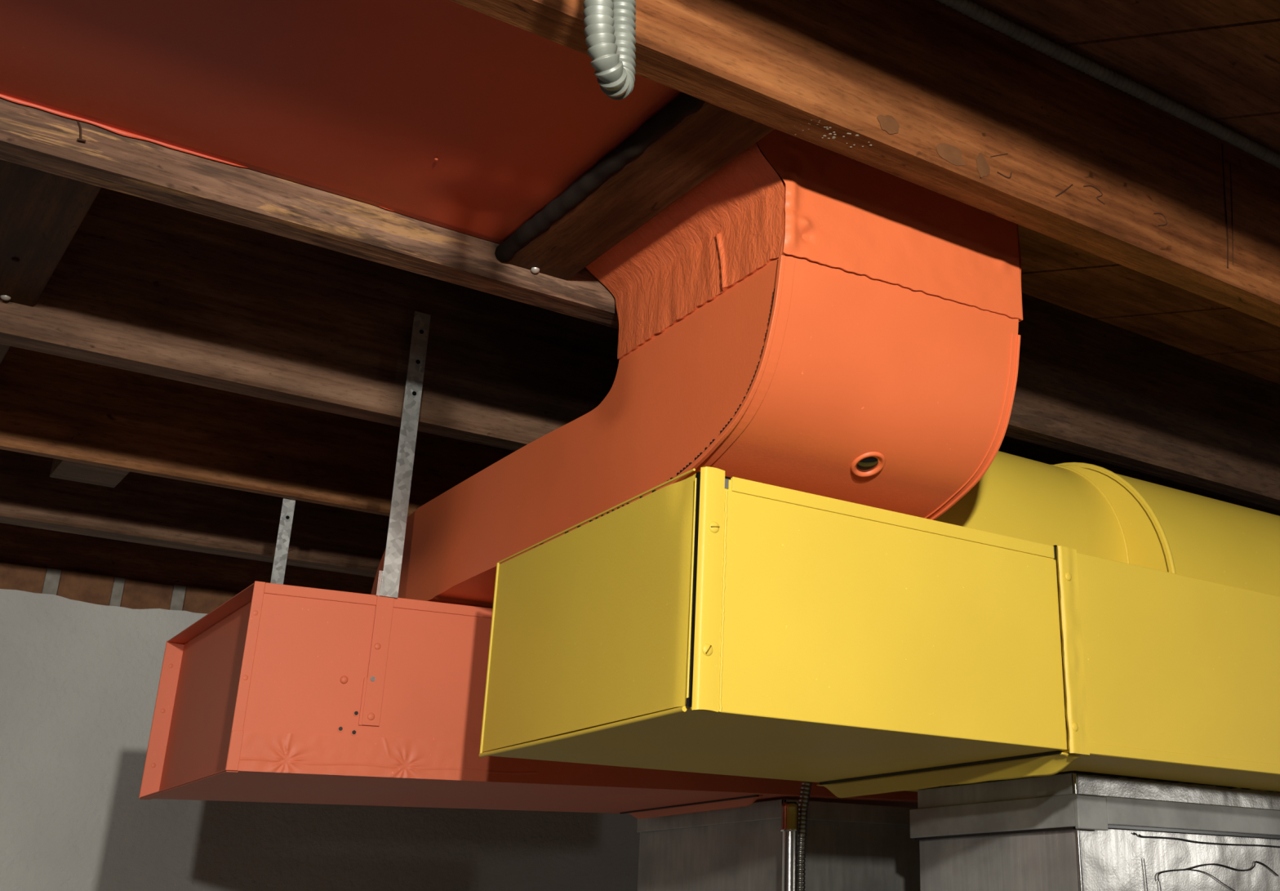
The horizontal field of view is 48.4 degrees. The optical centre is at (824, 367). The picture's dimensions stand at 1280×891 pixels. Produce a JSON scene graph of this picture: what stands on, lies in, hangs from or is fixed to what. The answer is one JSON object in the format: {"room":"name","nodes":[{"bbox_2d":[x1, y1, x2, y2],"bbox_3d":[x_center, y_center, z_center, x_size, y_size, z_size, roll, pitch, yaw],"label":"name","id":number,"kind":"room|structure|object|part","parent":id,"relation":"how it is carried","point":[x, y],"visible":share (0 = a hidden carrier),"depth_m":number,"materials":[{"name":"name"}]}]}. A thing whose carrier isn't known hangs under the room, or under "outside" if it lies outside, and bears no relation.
{"room":"basement","nodes":[
{"label":"basement","id":0,"kind":"room"},
{"bbox_2d":[0,522,639,890],"bbox_3d":[-0.947,1.422,2.460,7.317,2.284,0.214,16,-27,-34],"label":"wall","id":1,"kind":"structure","parent":0,"point":[86,622],"depth_m":2.46,"materials":[{"name":"paint"}]},
{"bbox_3d":[-0.874,0.435,2.860,7.200,0.154,0.090,16,-27,-34],"label":"sill plate","id":2,"kind":"part","parent":1,"relation":"part of","materials":[{"name":"brown wood"}]},
{"bbox_2d":[636,798,920,890],"bbox_3d":[0.087,1.181,1.877,0.628,1.104,0.366,16,-27,-34],"label":"furnace plenum","id":3,"kind":"object","parent":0,"point":[850,846],"visible":0.56,"depth_m":1.84,"materials":[{"name":"grey metal"}]},
{"bbox_2d":[909,770,1279,890],"bbox_3d":[0.518,1.053,1.555,0.865,1.104,0.268,16,-27,-34],"label":"furnace plenum","id":4,"kind":"object","parent":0,"point":[1075,830],"visible":0.84,"depth_m":1.50,"materials":[{"name":"grey metal"}]},
{"bbox_2d":[479,450,1279,797],"bbox_3d":[0.285,0.293,1.616,1.262,0.392,0.427,16,-27,-34],"label":"duct","id":5,"kind":"object","parent":4,"relation":"on","point":[1054,619],"visible":0.98,"depth_m":1.28,"materials":[{"name":"metal"}]},
{"bbox_2d":[370,128,1022,608],"bbox_3d":[-0.207,0.068,1.519,0.315,0.318,0.890,16,-27,-34],"label":"duct elbow","id":6,"kind":"object","parent":5,"relation":"attached to","point":[807,317],"visible":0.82,"depth_m":1.23,"materials":[{"name":"orange paint"}]},
{"bbox_2d":[971,0,1279,384],"bbox_3d":[0.884,-0.528,0.741,7.200,0.065,6.120,16,-27,-34],"label":"ceiling","id":7,"kind":"structure","parent":0,"point":[1219,60],"depth_m":1.32,"materials":[{"name":"brown wood"}]},
{"bbox_2d":[0,448,389,577],"bbox_3d":[-0.602,0.314,2.522,7.160,0.178,0.050,16,-27,-34],"label":"joist","id":8,"kind":"object","parent":7,"relation":"attached to","point":[141,508],"visible":0.16,"depth_m":2.20,"materials":[{"name":"brown wood"}]},
{"bbox_2d":[0,346,515,517],"bbox_3d":[-0.377,0.203,2.244,7.160,0.179,0.023,16,-27,-34],"label":"joist","id":9,"kind":"object","parent":7,"relation":"attached to","point":[51,406],"visible":0.16,"depth_m":1.90,"materials":[{"name":"brown wood"}]},
{"bbox_2d":[0,343,9,364],"bbox_3d":[-0.975,-0.069,1.590,0.090,0.155,0.387,16,-27,-34],"label":"wood blocking","id":10,"kind":"object","parent":9,"relation":"attached to","point":[4,348],"visible":0.02,"depth_m":1.51,"materials":[{"name":"brown wood"}]},
{"bbox_2d":[49,457,129,487],"bbox_3d":[-0.984,0.065,1.921,0.083,0.158,0.148,16,-27,-34],"label":"wood blocking","id":11,"kind":"object","parent":9,"relation":"attached to","point":[60,468],"visible":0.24,"depth_m":1.91,"materials":[{"name":"brown wood"}]},
{"bbox_2d":[270,497,295,584],"bbox_3d":[-0.749,0.213,1.955,0.017,0.385,0.002,16,-27,-34],"label":"strap","id":12,"kind":"object","parent":9,"relation":"attached to","point":[288,504],"visible":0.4,"depth_m":1.94,"materials":[{"name":"silver metal"}]},
{"bbox_2d":[0,186,1279,515],"bbox_3d":[-0.124,0.083,1.932,7.160,0.187,0.041,16,-27,-34],"label":"joist","id":13,"kind":"object","parent":7,"relation":"attached to","point":[141,285],"visible":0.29,"depth_m":1.59,"materials":[{"name":"brown wood"}]},
{"bbox_2d":[0,159,101,306],"bbox_3d":[-0.724,-0.191,1.286,0.087,0.154,0.356,16,-27,-34],"label":"wood blocking","id":14,"kind":"object","parent":13,"relation":"attached to","point":[41,211],"visible":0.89,"depth_m":1.25,"materials":[{"name":"brown wood"}]},
{"bbox_2d":[375,311,431,597],"bbox_3d":[-0.475,0.093,1.589,0.024,0.338,0.004,16,-27,-34],"label":"strap","id":15,"kind":"object","parent":13,"relation":"hanging from","point":[388,579],"visible":1,"depth_m":1.58,"materials":[{"name":"silver metal"}]},
{"bbox_2d":[138,580,917,818],"bbox_3d":[-0.095,0.521,1.978,1.501,0.217,0.406,15,-26,-33],"label":"duct","id":16,"kind":"object","parent":15,"relation":"hanging from","point":[278,693],"visible":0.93,"depth_m":1.53,"materials":[{"name":"metal"}]},
{"bbox_2d":[0,97,1279,510],"bbox_3d":[0.116,-0.038,1.639,7.160,0.179,0.042,16,-27,-34],"label":"joist","id":17,"kind":"object","parent":7,"relation":"attached to","point":[1087,387],"visible":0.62,"depth_m":1.70,"materials":[{"name":"brown wood"}]},
{"bbox_2d":[494,92,774,279],"bbox_3d":[-0.169,-0.214,1.216,0.077,0.160,0.354,16,-27,-34],"label":"wood blocking","id":18,"kind":"object","parent":17,"relation":"attached to","point":[691,138],"visible":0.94,"depth_m":1.17,"materials":[{"name":"brown wood"}]},
{"bbox_2d":[450,0,1279,326],"bbox_3d":[0.352,-0.157,1.350,7.160,0.170,0.040,16,-27,-34],"label":"joist","id":19,"kind":"object","parent":7,"relation":"attached to","point":[926,94],"visible":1,"depth_m":1.17,"materials":[{"name":"brown wood"}]},
{"bbox_2d":[0,0,682,243],"bbox_3d":[-1.016,-0.400,0.600,2.068,0.010,0.354,16,-27,-34],"label":"metal panel","id":20,"kind":"object","parent":19,"relation":"attached to","point":[450,114],"visible":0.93,"depth_m":1.07,"materials":[{"name":"red paint"}]},
{"bbox_2d":[582,0,635,99],"bbox_3d":[-0.121,-0.260,0.819,0.031,0.239,0.193,3,-22,-6],"label":"conduit","id":21,"kind":"object","parent":19,"relation":"hanging from","point":[610,25],"visible":1,"depth_m":0.77,"materials":[{"name":"grey metal"}]},
{"bbox_2d":[936,0,1279,168],"bbox_3d":[0.409,-0.222,1.385,4.500,0.015,0.014,16,-27,-34],"label":"cable","id":22,"kind":"object","parent":19,"relation":"attached to","point":[977,12],"visible":1,"depth_m":1.27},
{"bbox_3d":[0.869,1.675,-0.129,7.200,0.100,6.150,16,-27,-34],"label":"floor","id":23,"kind":"structure","parent":0,"visible":0},
{"bbox_2d":[780,801,799,890],"bbox_3d":[-0.041,0.986,1.436,0.022,1.037,0.022,2,-22,-5],"label":"conduit pipe","id":24,"kind":"object","parent":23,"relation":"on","point":[789,828],"visible":1,"depth_m":1.60,"materials":[{"name":"metal"}]},
{"bbox_2d":[797,781,811,890],"bbox_3d":[-0.018,0.731,1.556,0.035,0.800,0.015,2,-22,-6],"label":"cable","id":25,"kind":"object","parent":24,"relation":"attached to","point":[806,787],"visible":0.51,"depth_m":1.63,"materials":[{"name":"grey metal"}]}
]}

